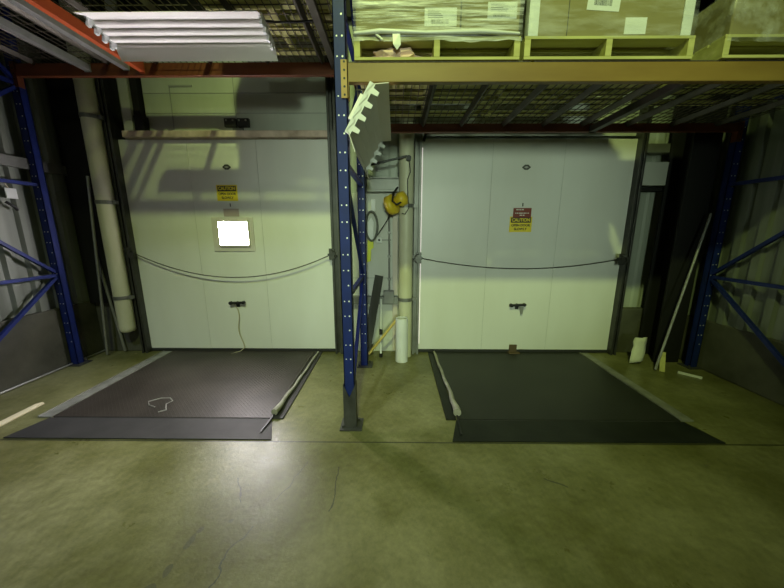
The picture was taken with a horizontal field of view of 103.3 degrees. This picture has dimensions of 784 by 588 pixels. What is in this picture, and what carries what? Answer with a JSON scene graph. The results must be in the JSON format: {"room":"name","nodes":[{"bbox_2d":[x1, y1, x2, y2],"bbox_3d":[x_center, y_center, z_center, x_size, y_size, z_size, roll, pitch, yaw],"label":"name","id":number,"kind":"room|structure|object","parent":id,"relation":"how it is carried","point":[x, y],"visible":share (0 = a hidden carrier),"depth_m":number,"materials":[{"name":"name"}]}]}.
{"room":"distribution center","nodes":[
{"label":"distribution center","id":0,"kind":"room"},
{"bbox_2d":[0,10,88,321],"bbox_3d":[-4.072,-2.397,-0.626,0.055,6.780,8.660,0,12,1],"label":"wall","id":1,"kind":"structure","parent":0,"point":[21,229],"depth_m":3.47,"materials":[{"name":"grey metal"}]},
{"bbox_2d":[0,177,17,198],"bbox_3d":[-3.994,-1.151,3.129,0.019,0.341,0.322,0,12,-3],"label":"tag","id":2,"kind":"object","parent":1,"relation":"attached to","point":[11,193],"visible":0.97,"depth_m":3.25,"materials":[{"name":"paper"}]},
{"bbox_2d":[4,201,18,210],"bbox_3d":[-3.981,-0.925,3.256,0.050,0.102,0.102,2,12,8],"label":"wall hook","id":3,"kind":"object","parent":1,"relation":"attached to","point":[6,202],"visible":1,"depth_m":3.24,"materials":[{"name":"black metal"}]},
{"bbox_2d":[0,153,66,175],"bbox_3d":[-4.019,-0.702,-0.106,0.060,0.110,8.000,0,12,1],"label":"rail","id":4,"kind":"object","parent":1,"relation":"attached to","point":[5,160],"visible":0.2,"depth_m":3.35,"materials":[{"name":"grey metal"}]},
{"bbox_2d":[0,300,103,391],"bbox_3d":[-4.143,1.278,0.117,0.220,0.720,8.640,0,12,1],"label":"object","id":5,"kind":"structure","parent":1,"relation":"attached to","point":[36,346],"depth_m":3.53,"materials":[{"name":"concrete"}]},
{"bbox_2d":[91,21,678,306],"bbox_3d":[-0.124,-2.905,3.667,7.970,7.500,0.032,0,12,1],"label":"wall","id":6,"kind":"structure","parent":0,"point":[650,202],"depth_m":3.98,"materials":[{"name":"paint"}]},
{"bbox_2d":[58,0,136,332],"bbox_3d":[-3.479,-1.795,3.637,0.229,4.670,0.196,7,14,32],"label":"pipe","id":7,"kind":"object","parent":6,"relation":"attached to","point":[90,117],"visible":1,"depth_m":3.71,"materials":[{"name":"grey metal"}]},
{"bbox_2d":[82,0,151,352],"bbox_3d":[-3.359,-1.663,3.818,0.075,5.000,0.195,0,12,1],"label":"door track","id":8,"kind":"object","parent":6,"relation":"attached to","point":[106,87],"visible":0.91,"depth_m":3.81,"materials":[{"name":"metal"}]},
{"bbox_2d":[118,139,334,352],"bbox_3d":[-2.068,-0.533,3.991,2.600,2.712,0.186,0,12,1],"label":"door","id":9,"kind":"structure","parent":8,"relation":"attached to","point":[283,223],"depth_m":3.99,"materials":[{"name":"white metal"}]},
{"bbox_2d":[216,185,237,200],"bbox_3d":[-2.057,-1.261,3.872,0.260,0.192,0.005,0,12,1],"label":"caution sign","id":10,"kind":"object","parent":9,"relation":"attached to","point":[224,192],"visible":1,"depth_m":3.87,"materials":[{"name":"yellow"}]},
{"bbox_2d":[223,203,238,216],"bbox_3d":[-2.030,-1.058,3.910,0.195,0.160,0.012,0,12,1],"label":"blank plate","id":11,"kind":"object","parent":9,"relation":"attached to","point":[227,212],"visible":1,"depth_m":3.92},
{"bbox_2d":[123,247,338,277],"bbox_3d":[-2.049,-0.401,3.971,2.754,0.393,0.097,0,12,1],"label":"cable","id":12,"kind":"object","parent":8,"relation":"attached to","point":[130,252],"visible":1,"depth_m":3.97,"materials":[{"name":"rubber"}]},
{"bbox_2d":[95,300,141,350],"bbox_3d":[-3.698,0.434,4.289,0.590,0.700,0.120,0,12,1],"label":"baseboard","id":13,"kind":"structure","parent":6,"relation":"attached to","point":[132,339],"depth_m":4.25,"materials":[{"name":"concrete"}]},
{"bbox_2d":[35,0,113,302],"bbox_3d":[-3.796,-2.006,3.741,0.380,4.300,0.155,0,12,1],"label":"steel column","id":14,"kind":"structure","parent":13,"relation":"on","point":[61,91],"depth_m":3.76,"materials":[{"name":"black metal"}]},
{"bbox_2d":[104,0,134,130],"bbox_3d":[-3.145,-3.040,3.562,0.110,2.200,0.140,0,12,1],"label":"door frame","id":15,"kind":"structure","parent":6,"relation":"attached to","point":[123,83],"depth_m":3.65,"materials":[{"name":"grey metal"}]},
{"bbox_2d":[117,0,149,130],"bbox_3d":[-3.015,-3.038,3.556,0.130,2.200,0.150,0,12,1],"label":"post","id":16,"kind":"object","parent":6,"relation":"attached to","point":[141,122],"visible":0.48,"depth_m":3.68,"materials":[{"name":"metal"}]},
{"bbox_2d":[81,0,351,20],"bbox_3d":[-0.123,-4.863,3.205,7.650,3.480,0.070,0,12,1],"label":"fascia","id":17,"kind":"object","parent":6,"relation":"attached to","point":[188,7],"depth_m":3.52,"materials":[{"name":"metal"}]},
{"bbox_2d":[122,130,326,139],"bbox_3d":[-1.972,-1.908,3.731,2.460,0.073,0.140,0,12,1],"label":"ledge","id":18,"kind":"object","parent":6,"relation":"attached to","point":[167,134],"visible":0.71,"depth_m":3.67,"materials":[{"name":"white metal"}]},
{"bbox_2d":[141,42,326,130],"bbox_3d":[-1.850,-2.506,3.700,2.260,1.100,0.060,0,12,1],"label":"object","id":19,"kind":"structure","parent":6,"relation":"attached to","point":[270,103],"depth_m":3.72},
{"bbox_2d":[224,118,249,127],"bbox_3d":[-1.869,-2.062,3.737,0.295,0.095,0.055,0,12,1],"label":"bracket","id":20,"kind":"object","parent":19,"relation":"attached to","point":[228,122],"visible":1,"depth_m":3.72,"materials":[{"name":"metal"}]},
{"bbox_2d":[330,77,332,127],"bbox_3d":[-0.638,-3.033,3.539,0.155,2.200,0.140,0,12,1],"label":"door frame","id":21,"kind":"structure","parent":6,"relation":"attached to","point":[330,77],"depth_m":3.63,"materials":[{"name":"grey metal"}]},
{"bbox_2d":[324,42,342,353],"bbox_3d":[-0.712,-1.656,3.794,0.100,5.000,0.195,0,12,1],"label":"door track","id":22,"kind":"object","parent":6,"relation":"attached to","point":[331,132],"visible":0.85,"depth_m":3.84,"materials":[{"name":"metal"}]},
{"bbox_2d":[356,177,398,192],"bbox_3d":[-0.172,-1.339,3.818,0.540,0.170,0.145,0,12,1],"label":"ledge","id":23,"kind":"object","parent":6,"relation":"attached to","point":[376,184],"visible":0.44,"depth_m":3.76,"materials":[{"name":"grey metal"}]},
{"bbox_2d":[351,193,413,350],"bbox_3d":[-0.193,-0.246,4.139,0.940,2.100,0.075,0,12,1],"label":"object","id":24,"kind":"structure","parent":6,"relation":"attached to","point":[378,265],"depth_m":4.08,"materials":[{"name":"white paint"}]},
{"bbox_2d":[367,218,373,262],"bbox_3d":[-0.278,-0.688,3.981,0.090,0.570,0.040,0,12,1],"label":"tool","id":25,"kind":"object","parent":24,"relation":"hanging from","point":[370,245],"visible":0.92,"depth_m":3.96,"materials":[{"name":"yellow plastic"}]},
{"bbox_2d":[366,210,378,241],"bbox_3d":[-0.258,-0.853,3.911,0.178,0.388,0.048,0,12,1],"label":"loop","id":26,"kind":"object","parent":24,"relation":"hanging from","point":[371,211],"visible":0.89,"depth_m":3.90,"materials":[{"name":"grey rubber"}]},
{"bbox_2d":[371,199,375,210],"bbox_3d":[-0.235,-1.117,3.908,0.055,0.140,0.040,0,12,1],"label":"tag","id":27,"kind":"object","parent":24,"relation":"attached to","point":[373,201],"visible":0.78,"depth_m":3.89,"materials":[{"name":"paper"}]},
{"bbox_2d":[353,295,397,303],"bbox_3d":[-0.278,0.079,4.133,0.750,0.105,0.080,0,12,1],"label":"rail","id":28,"kind":"object","parent":24,"relation":"attached to","point":[356,297],"visible":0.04,"depth_m":4.09,"materials":[{"name":"grey metal"}]},
{"bbox_2d":[376,237,390,242],"bbox_3d":[-0.105,-0.692,3.973,0.185,0.070,0.080,0,12,1],"label":"sensor box","id":29,"kind":"object","parent":24,"relation":"attached to","point":[378,239],"visible":0.94,"depth_m":3.95,"materials":[{"name":"white plastic"}]},
{"bbox_2d":[384,213,393,303],"bbox_3d":[-0.041,-0.486,3.992,0.135,1.230,0.125,0,12,1],"label":"switch box","id":30,"kind":"object","parent":24,"relation":"attached to","point":[388,295],"visible":0.89,"depth_m":4.03,"materials":[{"name":"grey metal"}]},
{"bbox_2d":[392,193,397,349],"bbox_3d":[0.040,-0.245,4.084,0.065,2.080,0.040,0,12,1],"label":"duct","id":31,"kind":"object","parent":24,"relation":"attached to","point":[395,217],"visible":0.69,"depth_m":4.05,"materials":[{"name":"paint"}]},
{"bbox_2d":[412,106,421,353],"bbox_3d":[0.315,-1.653,3.785,0.083,5.000,0.195,0,12,1],"label":"door track","id":32,"kind":"object","parent":6,"relation":"attached to","point":[417,136],"visible":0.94,"depth_m":3.89,"materials":[{"name":"grey metal"}]},
{"bbox_2d":[413,252,629,268],"bbox_3d":[1.616,-0.420,3.932,2.744,0.213,0.097,0,12,1],"label":"cable","id":33,"kind":"object","parent":32,"relation":"attached to","point":[621,259],"visible":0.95,"depth_m":3.94,"materials":[{"name":"rubber"}]},
{"bbox_2d":[418,139,637,352],"bbox_3d":[1.657,-0.529,3.995,2.610,2.714,0.110,0,12,1],"label":"door","id":34,"kind":"structure","parent":32,"relation":"attached to","point":[577,191],"depth_m":3.96,"materials":[{"name":"white metal"}]},
{"bbox_2d":[509,217,531,231],"bbox_3d":[1.622,-0.879,3.915,0.280,0.190,0.005,0,12,1],"label":"caution sign","id":35,"kind":"object","parent":34,"relation":"attached to","point":[516,224],"visible":1,"depth_m":3.92,"materials":[{"name":"yellow plastic"}]},
{"bbox_2d":[513,208,531,217],"bbox_3d":[1.630,-1.016,3.884,0.225,0.115,0.003,0,12,1],"label":"notice sign","id":36,"kind":"object","parent":34,"relation":"attached to","point":[517,212],"visible":1,"depth_m":3.88,"materials":[{"name":"red plastic"}]},
{"bbox_2d":[422,91,639,137],"bbox_3d":[1.655,-2.524,3.658,2.570,1.240,0.070,0,12,1],"label":"wall","id":37,"kind":"structure","parent":6,"relation":"attached to","point":[431,135],"depth_m":3.72,"materials":[{"name":"white paint"}]},
{"bbox_2d":[616,307,642,351],"bbox_3d":[3.377,0.491,4.244,0.720,0.620,0.100,0,12,1],"label":"baseboard","id":38,"kind":"structure","parent":6,"relation":"attached to","point":[631,316],"depth_m":4.19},
{"bbox_2d":[607,106,653,354],"bbox_3d":[2.973,-1.646,3.761,0.070,5.000,0.195,0,12,1],"label":"door track","id":39,"kind":"object","parent":6,"relation":"attached to","point":[643,138],"visible":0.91,"depth_m":3.86,"materials":[{"name":"metal"}]},
{"bbox_2d":[642,162,668,186],"bbox_3d":[3.191,-1.468,3.818,0.335,0.270,0.130,0,12,1],"label":"panel","id":40,"kind":"object","parent":6,"relation":"attached to","point":[655,173],"visible":0.56,"depth_m":3.76,"materials":[{"name":"grey metal"}]},
{"bbox_2d":[647,143,670,154],"bbox_3d":[3.384,-1.759,3.767,0.750,0.100,0.110,0,12,1],"label":"rail","id":41,"kind":"object","parent":6,"relation":"attached to","point":[653,148],"visible":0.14,"depth_m":3.72,"materials":[{"name":"grey metal"}]},
{"bbox_2d":[0,351,783,587],"bbox_3d":[-0.002,1.656,0.339,12.000,0.100,8.600,0,12,1],"label":"floor","id":42,"kind":"structure","parent":0,"point":[394,502],"depth_m":1.92,"materials":[{"name":"concrete"}]},
{"bbox_2d":[0,402,43,426],"bbox_3d":[-3.364,1.104,2.733,0.080,0.014,0.550,0,12,-1],"label":"wood strip","id":43,"kind":"object","parent":42,"relation":"on","point":[15,416],"visible":1,"depth_m":2.81,"materials":[{"name":"beige wood"}]},
{"bbox_2d":[0,4,92,366],"bbox_3d":[-3.929,-1.258,2.834,0.185,4.600,1.385,0,12,1],"label":"frame","id":44,"kind":"object","parent":42,"relation":"on","point":[58,277],"visible":0.91,"depth_m":3.43,"materials":[{"name":"blue paint"}]},
{"bbox_3d":[-2.145,-2.060,2.017,3.583,0.232,0.065,0,12,1],"label":"beam","id":45,"kind":"structure","parent":44,"relation":"attached to","visible":0},
{"bbox_2d":[0,16,91,71],"bbox_3d":[-3.131,-2.204,2.620,0.072,0.078,1.155,0,12,1],"label":"crossbar","id":46,"kind":"object","parent":45,"relation":"attached to","point":[5,24],"visible":1,"depth_m":2.76,"materials":[{"name":"metal"}]},
{"bbox_2d":[0,0,109,64],"bbox_3d":[-3.296,-2.257,2.615,1.150,0.048,1.261,0,12,1],"label":"deck","id":47,"kind":"object","parent":45,"relation":"on","point":[4,3],"visible":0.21,"depth_m":2.87,"materials":[{"name":"grey metal"}]},
{"bbox_2d":[6,0,129,70],"bbox_3d":[-2.731,-2.208,2.615,0.072,0.065,1.155,0,12,1],"label":"crossbar","id":48,"kind":"object","parent":45,"relation":"attached to","point":[23,5],"visible":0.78,"depth_m":2.59,"materials":[{"name":"metal"}]},
{"bbox_2d":[25,0,144,73],"bbox_3d":[-2.571,-2.207,2.614,0.060,0.117,1.155,0,12,1],"label":"crossbar","id":49,"kind":"object","parent":45,"relation":"attached to","point":[48,7],"visible":0.69,"depth_m":2.50,"materials":[{"name":"orange paint"}]},
{"bbox_2d":[52,0,235,64],"bbox_3d":[-2.136,-2.254,2.605,1.110,0.048,1.261,0,12,1],"label":"deck","id":50,"kind":"object","parent":45,"relation":"on","point":[147,3],"visible":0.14,"depth_m":2.40,"materials":[{"name":"grey metal"}]},
{"bbox_2d":[73,11,277,61],"bbox_3d":[-1.657,-2.090,2.457,1.350,0.255,0.394,0,12,1],"label":"strip light","id":51,"kind":"object","parent":50,"relation":"hanging from","point":[137,36],"visible":1,"depth_m":2.50,"materials":[{"name":"white metal"}]},
{"bbox_2d":[187,0,348,63],"bbox_3d":[-0.996,-2.251,2.595,1.110,0.048,1.261,0,12,1],"label":"deck","id":52,"kind":"object","parent":45,"relation":"on","point":[297,3],"visible":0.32,"depth_m":2.58,"materials":[{"name":"grey metal"}]},
{"bbox_2d":[198,0,332,54],"bbox_3d":[-0.971,-2.338,2.552,1.000,0.136,1.080,0,12,1],"label":"pallet","id":53,"kind":"object","parent":52,"relation":"on","point":[285,8],"visible":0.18,"depth_m":2.67,"materials":[{"name":"brown wood"}]},
{"bbox_2d":[285,9,331,21],"bbox_3d":[-0.970,-2.756,2.466,0.960,0.713,1.040,0,12,1],"label":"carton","id":54,"kind":"object","parent":53,"relation":"on","point":[289,9],"visible":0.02,"depth_m":2.79,"materials":[{"name":"cardboard"}]},
{"bbox_2d":[265,19,313,22],"bbox_3d":[-0.923,-2.166,2.445,0.707,0.055,0.018,-1,12,-6],"label":"cable","id":55,"kind":"object","parent":52,"relation":"hanging from","point":[310,20],"visible":0.38,"depth_m":2.46,"materials":[{"name":"black rubber"}]},
{"bbox_2d":[305,0,333,68],"bbox_3d":[-0.591,-2.211,2.594,0.072,0.065,1.155,0,12,1],"label":"crossbar","id":56,"kind":"object","parent":45,"relation":"attached to","point":[312,5],"visible":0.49,"depth_m":2.56,"materials":[{"name":"grey metal"}]},
{"bbox_2d":[0,350,104,394],"bbox_3d":[-3.972,0.938,3.496,0.024,0.024,1.600,0,12,1],"label":"conduit","id":57,"kind":"object","parent":42,"relation":"on","point":[48,373],"visible":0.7,"depth_m":3.52,"materials":[{"name":"metal"}]},
{"bbox_2d":[86,176,108,354],"bbox_3d":[-3.707,-0.298,3.914,0.205,2.256,0.032,0,12,1],"label":"pole","id":58,"kind":"object","parent":42,"relation":"on","point":[87,177],"visible":1,"depth_m":3.89,"materials":[{"name":"metal"}]},
{"bbox_2d":[38,350,171,417],"bbox_3d":[-3.091,0.940,3.519,0.120,0.020,1.540,0,12,1],"label":"strip","id":59,"kind":"object","parent":42,"relation":"on","point":[67,404],"visible":1,"depth_m":3.27,"materials":[{"name":"metal"}]},
{"bbox_2d":[99,260,126,350],"bbox_3d":[-3.709,0.161,4.108,0.145,1.275,0.036,-8,14,-34],"label":"pole","id":60,"kind":"object","parent":42,"relation":"on","point":[100,266],"visible":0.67,"depth_m":4.09,"materials":[{"name":"metal"}]},
{"bbox_2d":[3,350,314,439],"bbox_3d":[-2.033,0.972,3.383,2.160,0.015,1.840,0,12,1],"label":"dock leveler","id":61,"kind":"object","parent":42,"relation":"on","point":[215,394],"visible":0.98,"depth_m":3.01,"materials":[{"name":"metal"}]},
{"bbox_2d":[148,397,172,411],"bbox_3d":[-2.184,1.039,2.953,0.295,0.025,0.170,7,14,32],"label":"scrap","id":62,"kind":"object","parent":61,"relation":"on","point":[167,397],"visible":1,"depth_m":2.96,"materials":[{"name":"metal"}]},
{"bbox_2d":[260,351,318,431],"bbox_3d":[-1.025,0.937,3.371,0.060,0.060,1.692,1,12,3],"label":"seal","id":63,"kind":"object","parent":61,"relation":"on","point":[277,408],"visible":1,"depth_m":3.00,"materials":[{"name":"grey rubber"}]},
{"bbox_2d":[272,351,322,418],"bbox_3d":[-1.006,0.946,3.501,0.100,0.020,1.540,0,12,1],"label":"strip","id":64,"kind":"object","parent":42,"relation":"on","point":[281,414],"visible":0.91,"depth_m":3.24,"materials":[{"name":"metal"}]},
{"bbox_2d":[332,0,372,430],"bbox_3d":[-0.336,-1.248,2.802,0.185,4.600,1.385,0,12,1],"label":"frame","id":65,"kind":"object","parent":42,"relation":"on","point":[351,421],"visible":0.84,"depth_m":2.44,"materials":[{"name":"blue paint"}]},
{"bbox_2d":[8,61,355,88],"bbox_3d":[-2.134,-2.270,3.212,3.583,0.233,0.064,0,12,1],"label":"beam","id":66,"kind":"structure","parent":65,"relation":"attached to","point":[19,71],"depth_m":3.19,"materials":[{"name":"metal"}]},
{"bbox_2d":[340,59,783,101],"bbox_3d":[1.657,-1.452,2.106,4.002,0.232,0.064,0,12,1],"label":"beam","id":67,"kind":"structure","parent":65,"relation":"attached to","point":[715,72],"depth_m":2.08,"materials":[{"name":"metal"}]},
{"bbox_2d":[349,61,529,126],"bbox_3d":[0.321,-1.666,2.702,1.215,0.048,1.261,0,12,1],"label":"deck","id":68,"kind":"object","parent":67,"relation":"on","point":[432,88],"visible":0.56,"depth_m":2.70,"materials":[{"name":"grey metal"}]},
{"bbox_2d":[345,81,390,180],"bbox_3d":[-0.159,-1.356,2.633,0.289,0.580,1.300,0,12,1],"label":"strip light","id":69,"kind":"object","parent":68,"relation":"hanging from","point":[369,125],"visible":0.99,"depth_m":2.36,"materials":[{"name":"white metal"}]},
{"bbox_2d":[373,47,421,56],"bbox_3d":[0.026,-1.659,2.187,0.439,0.113,0.235,0,12,1],"label":"crumpled paper","id":70,"kind":"object","parent":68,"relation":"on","point":[389,52],"visible":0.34,"depth_m":2.10,"materials":[{"name":"brown paper"}]},
{"bbox_2d":[354,36,520,116],"bbox_3d":[0.303,-1.736,2.574,1.100,0.136,1.055,0,12,1],"label":"pallet","id":71,"kind":"object","parent":68,"relation":"on","point":[513,53],"visible":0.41,"depth_m":2.12,"materials":[{"name":"brown wood"}]},
{"bbox_2d":[355,0,460,50],"bbox_3d":[0.110,-2.223,2.469,0.687,0.856,1.028,0,12,1],"label":"carton","id":72,"kind":"object","parent":71,"relation":"on","point":[438,14],"visible":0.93,"depth_m":2.03,"materials":[{"name":"cardboard"}]},
{"bbox_2d":[352,0,524,104],"bbox_3d":[0.302,-2.151,2.477,1.126,0.900,1.101,0,12,1],"label":"wrap","id":73,"kind":"object","parent":71,"relation":"on","point":[397,33],"visible":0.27,"depth_m":2.02,"materials":[{"name":"white"}]},
{"bbox_2d":[455,0,520,49],"bbox_3d":[0.650,-2.221,2.465,0.380,0.856,1.028,0,12,1],"label":"carton","id":74,"kind":"object","parent":71,"relation":"on","point":[487,5],"visible":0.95,"depth_m":2.03,"materials":[{"name":"cardboard"}]},
{"bbox_2d":[485,60,720,126],"bbox_3d":[1.579,-1.663,2.691,1.240,0.048,1.261,0,12,1],"label":"deck","id":75,"kind":"object","parent":67,"relation":"on","point":[539,89],"visible":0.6,"depth_m":2.69,"materials":[{"name":"grey metal"}]},
{"bbox_2d":[481,35,695,115],"bbox_3d":[1.437,-1.733,2.564,1.112,0.136,1.055,0,12,1],"label":"pallet","id":76,"kind":"object","parent":75,"relation":"on","point":[684,44],"visible":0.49,"depth_m":2.12,"materials":[{"name":"brown wood"}]},
{"bbox_2d":[500,0,684,96],"bbox_3d":[1.431,-2.219,2.459,0.995,0.856,1.026,0,12,1],"label":"carton","id":77,"kind":"object","parent":76,"relation":"on","point":[556,17],"visible":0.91,"depth_m":2.02,"materials":[{"name":"cardboard"}]},
{"bbox_2d":[524,0,540,36],"bbox_3d":[0.926,-2.123,1.987,0.065,0.857,0.068,0,12,1],"label":"protector","id":78,"kind":"object","parent":77,"relation":"attached to","point":[533,6],"visible":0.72,"depth_m":2.02,"materials":[{"name":"white cardboard"}]},
{"bbox_2d":[680,0,695,34],"bbox_3d":[1.921,-2.120,1.978,0.065,0.857,0.068,0,12,1],"label":"protector","id":79,"kind":"object","parent":77,"relation":"attached to","point":[689,7],"visible":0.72,"depth_m":2.01,"materials":[{"name":"white cardboard"}]},
{"bbox_2d":[589,84,690,132],"bbox_3d":[2.099,-1.616,2.691,0.072,0.078,1.155,0,12,1],"label":"crossbar","id":80,"kind":"object","parent":67,"relation":"attached to","point":[668,89],"visible":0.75,"depth_m":2.61,"materials":[{"name":"grey metal"}]},
{"bbox_2d":[618,60,783,126],"bbox_3d":[2.919,-1.659,2.679,1.380,0.048,1.261,0,12,1],"label":"deck","id":81,"kind":"object","parent":67,"relation":"on","point":[700,90],"visible":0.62,"depth_m":2.78,"materials":[{"name":"grey metal"}]},
{"bbox_2d":[630,34,783,105],"bbox_3d":[2.741,-1.703,2.425,1.130,0.136,0.815,0,12,1],"label":"pallet","id":82,"kind":"object","parent":81,"relation":"on","point":[729,46],"visible":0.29,"depth_m":2.13,"materials":[{"name":"brown wood"}]},
{"bbox_2d":[665,0,783,54],"bbox_3d":[2.746,-1.901,2.354,1.080,0.276,0.733,0,12,1],"label":"carton","id":83,"kind":"object","parent":82,"relation":"on","point":[723,17],"visible":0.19,"depth_m":2.02,"materials":[{"name":"cardboard"}]},
{"bbox_2d":[391,118,744,142],"bbox_3d":[1.668,-1.728,3.288,4.002,0.228,0.064,0,12,1],"label":"beam","id":84,"kind":"structure","parent":65,"relation":"attached to","point":[736,129],"depth_m":3.26,"materials":[{"name":"brown metal"}]},
{"bbox_2d":[368,275,382,351],"bbox_3d":[-0.257,0.281,4.085,0.296,1.069,0.044,-1,12,-7],"label":"board","id":85,"kind":"object","parent":42,"relation":"on","point":[377,285],"visible":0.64,"depth_m":4.05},
{"bbox_2d":[379,299,382,356],"bbox_3d":[-0.147,0.448,4.073,0.050,0.767,0.130,0,12,1],"label":"pole","id":86,"kind":"object","parent":42,"relation":"on","point":[380,329],"visible":1,"depth_m":4.06,"materials":[{"name":"white plastic"}]},
{"bbox_2d":[368,319,395,354],"bbox_3d":[-0.128,0.567,4.032,0.414,0.531,0.032,4,12,20],"label":"stick","id":87,"kind":"object","parent":42,"relation":"on","point":[394,322],"visible":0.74,"depth_m":4.01,"materials":[{"name":"yellow wood"}]},
{"bbox_2d":[396,316,407,362],"bbox_3d":[0.123,0.577,3.935,0.156,0.570,0.156,0,12,1],"label":"tube","id":88,"kind":"object","parent":42,"relation":"on","point":[401,321],"visible":1,"depth_m":3.88,"materials":[{"name":"white plastic"}]},
{"bbox_2d":[398,104,417,356],"bbox_3d":[0.194,-1.628,3.661,0.232,5.000,0.188,0,12,1],"label":"pipe","id":89,"kind":"object","parent":42,"relation":"on","point":[406,140],"visible":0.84,"depth_m":3.76,"materials":[{"name":"grey metal"}]},
{"bbox_2d":[371,155,410,213],"bbox_3d":[-0.013,-1.269,3.624,0.467,0.660,0.070,0,12,1],"label":"pipe","id":90,"kind":"object","parent":89,"relation":"attached to","point":[408,157],"visible":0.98,"depth_m":3.57,"materials":[{"name":"grey metal"}]},
{"bbox_2d":[377,186,407,235],"bbox_3d":[-0.024,-0.985,3.696,0.417,0.574,0.238,5,12,22],"label":"reel","id":91,"kind":"object","parent":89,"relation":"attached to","point":[392,203],"visible":1,"depth_m":3.59,"materials":[{"name":"yellow plastic"}]},
{"bbox_2d":[428,352,455,419],"bbox_3d":[0.528,0.950,3.487,0.090,0.020,1.540,0,12,1],"label":"strip","id":92,"kind":"object","parent":42,"relation":"on","point":[444,397],"visible":0.9,"depth_m":3.21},
{"bbox_2d":[435,351,725,443],"bbox_3d":[1.557,0.983,3.349,2.140,0.015,1.845,0,12,1],"label":"dock leveler","id":93,"kind":"object","parent":42,"relation":"on","point":[525,397],"visible":0.95,"depth_m":2.95,"materials":[{"name":"black metal"}]},
{"bbox_2d":[433,351,462,434],"bbox_3d":[0.584,0.936,3.356,0.072,0.072,1.731,0,12,0],"label":"seal","id":94,"kind":"object","parent":93,"relation":"on","point":[456,409],"visible":1,"depth_m":2.99,"materials":[{"name":"grey rubber"}]},
{"bbox_2d":[507,345,519,353],"bbox_3d":[1.650,0.752,4.200,0.150,0.116,0.078,0,12,1],"label":"door stop","id":95,"kind":"object","parent":93,"relation":"on","point":[512,348],"visible":1,"depth_m":4.22,"materials":[{"name":"brown wood"}]},
{"bbox_2d":[580,352,693,421],"bbox_3d":[2.596,0.956,3.469,0.105,0.020,1.540,0,12,1],"label":"strip","id":96,"kind":"object","parent":42,"relation":"on","point":[683,418],"visible":1,"depth_m":3.21,"materials":[{"name":"metal"}]},
{"bbox_2d":[629,337,646,362],"bbox_3d":[3.100,0.708,3.904,0.255,0.308,0.140,0,12,1],"label":"paper sheet","id":97,"kind":"object","parent":42,"relation":"on","point":[639,344],"visible":1,"depth_m":3.89,"materials":[{"name":"white paper"}]},
{"bbox_2d":[659,352,665,371],"bbox_3d":[3.236,0.814,3.714,0.050,0.216,0.156,7,14,32],"label":"wood offcut","id":98,"kind":"object","parent":42,"relation":"on","point":[663,357],"visible":0.79,"depth_m":3.70,"materials":[{"name":"yellow wood"}]},
{"bbox_2d":[654,213,712,369],"bbox_3d":[3.366,-0.005,3.596,0.509,1.815,0.025,-4,12,-20],"label":"pole","id":99,"kind":"object","parent":42,"relation":"on","point":[710,214],"visible":1,"depth_m":3.58,"materials":[{"name":"metal"}]},
{"bbox_2d":[638,0,730,361],"bbox_3d":[3.482,-1.610,3.588,0.310,5.000,0.300,0,12,1],"label":"steel column","id":100,"kind":"structure","parent":42,"relation":"on","point":[693,157],"depth_m":3.73,"materials":[{"name":"black metal"}]},
{"bbox_2d":[678,371,701,378],"bbox_3d":[3.429,0.933,3.573,0.030,0.020,0.205,-10,16,-41],"label":"strip","id":101,"kind":"object","parent":42,"relation":"on","point":[679,372],"visible":1,"depth_m":3.56,"materials":[{"name":"plastic"}]},
{"bbox_2d":[677,95,783,369],"bbox_3d":[3.676,-1.237,2.767,0.185,4.600,1.385,0,12,1],"label":"frame","id":102,"kind":"object","parent":42,"relation":"on","point":[709,279],"visible":0.76,"depth_m":3.42,"materials":[{"name":"blue paint"}]},
{"bbox_2d":[687,95,783,341],"bbox_3d":[3.724,-2.316,-0.683,0.053,6.900,8.660,0,12,1],"label":"wall","id":103,"kind":"structure","parent":0,"point":[756,214],"depth_m":3.21,"materials":[{"name":"grey metal"}]},
{"bbox_2d":[679,315,783,405],"bbox_3d":[3.807,1.359,0.059,0.220,0.600,8.640,0,12,1],"label":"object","id":104,"kind":"structure","parent":103,"relation":"attached to","point":[738,357],"depth_m":3.31,"materials":[{"name":"concrete"}]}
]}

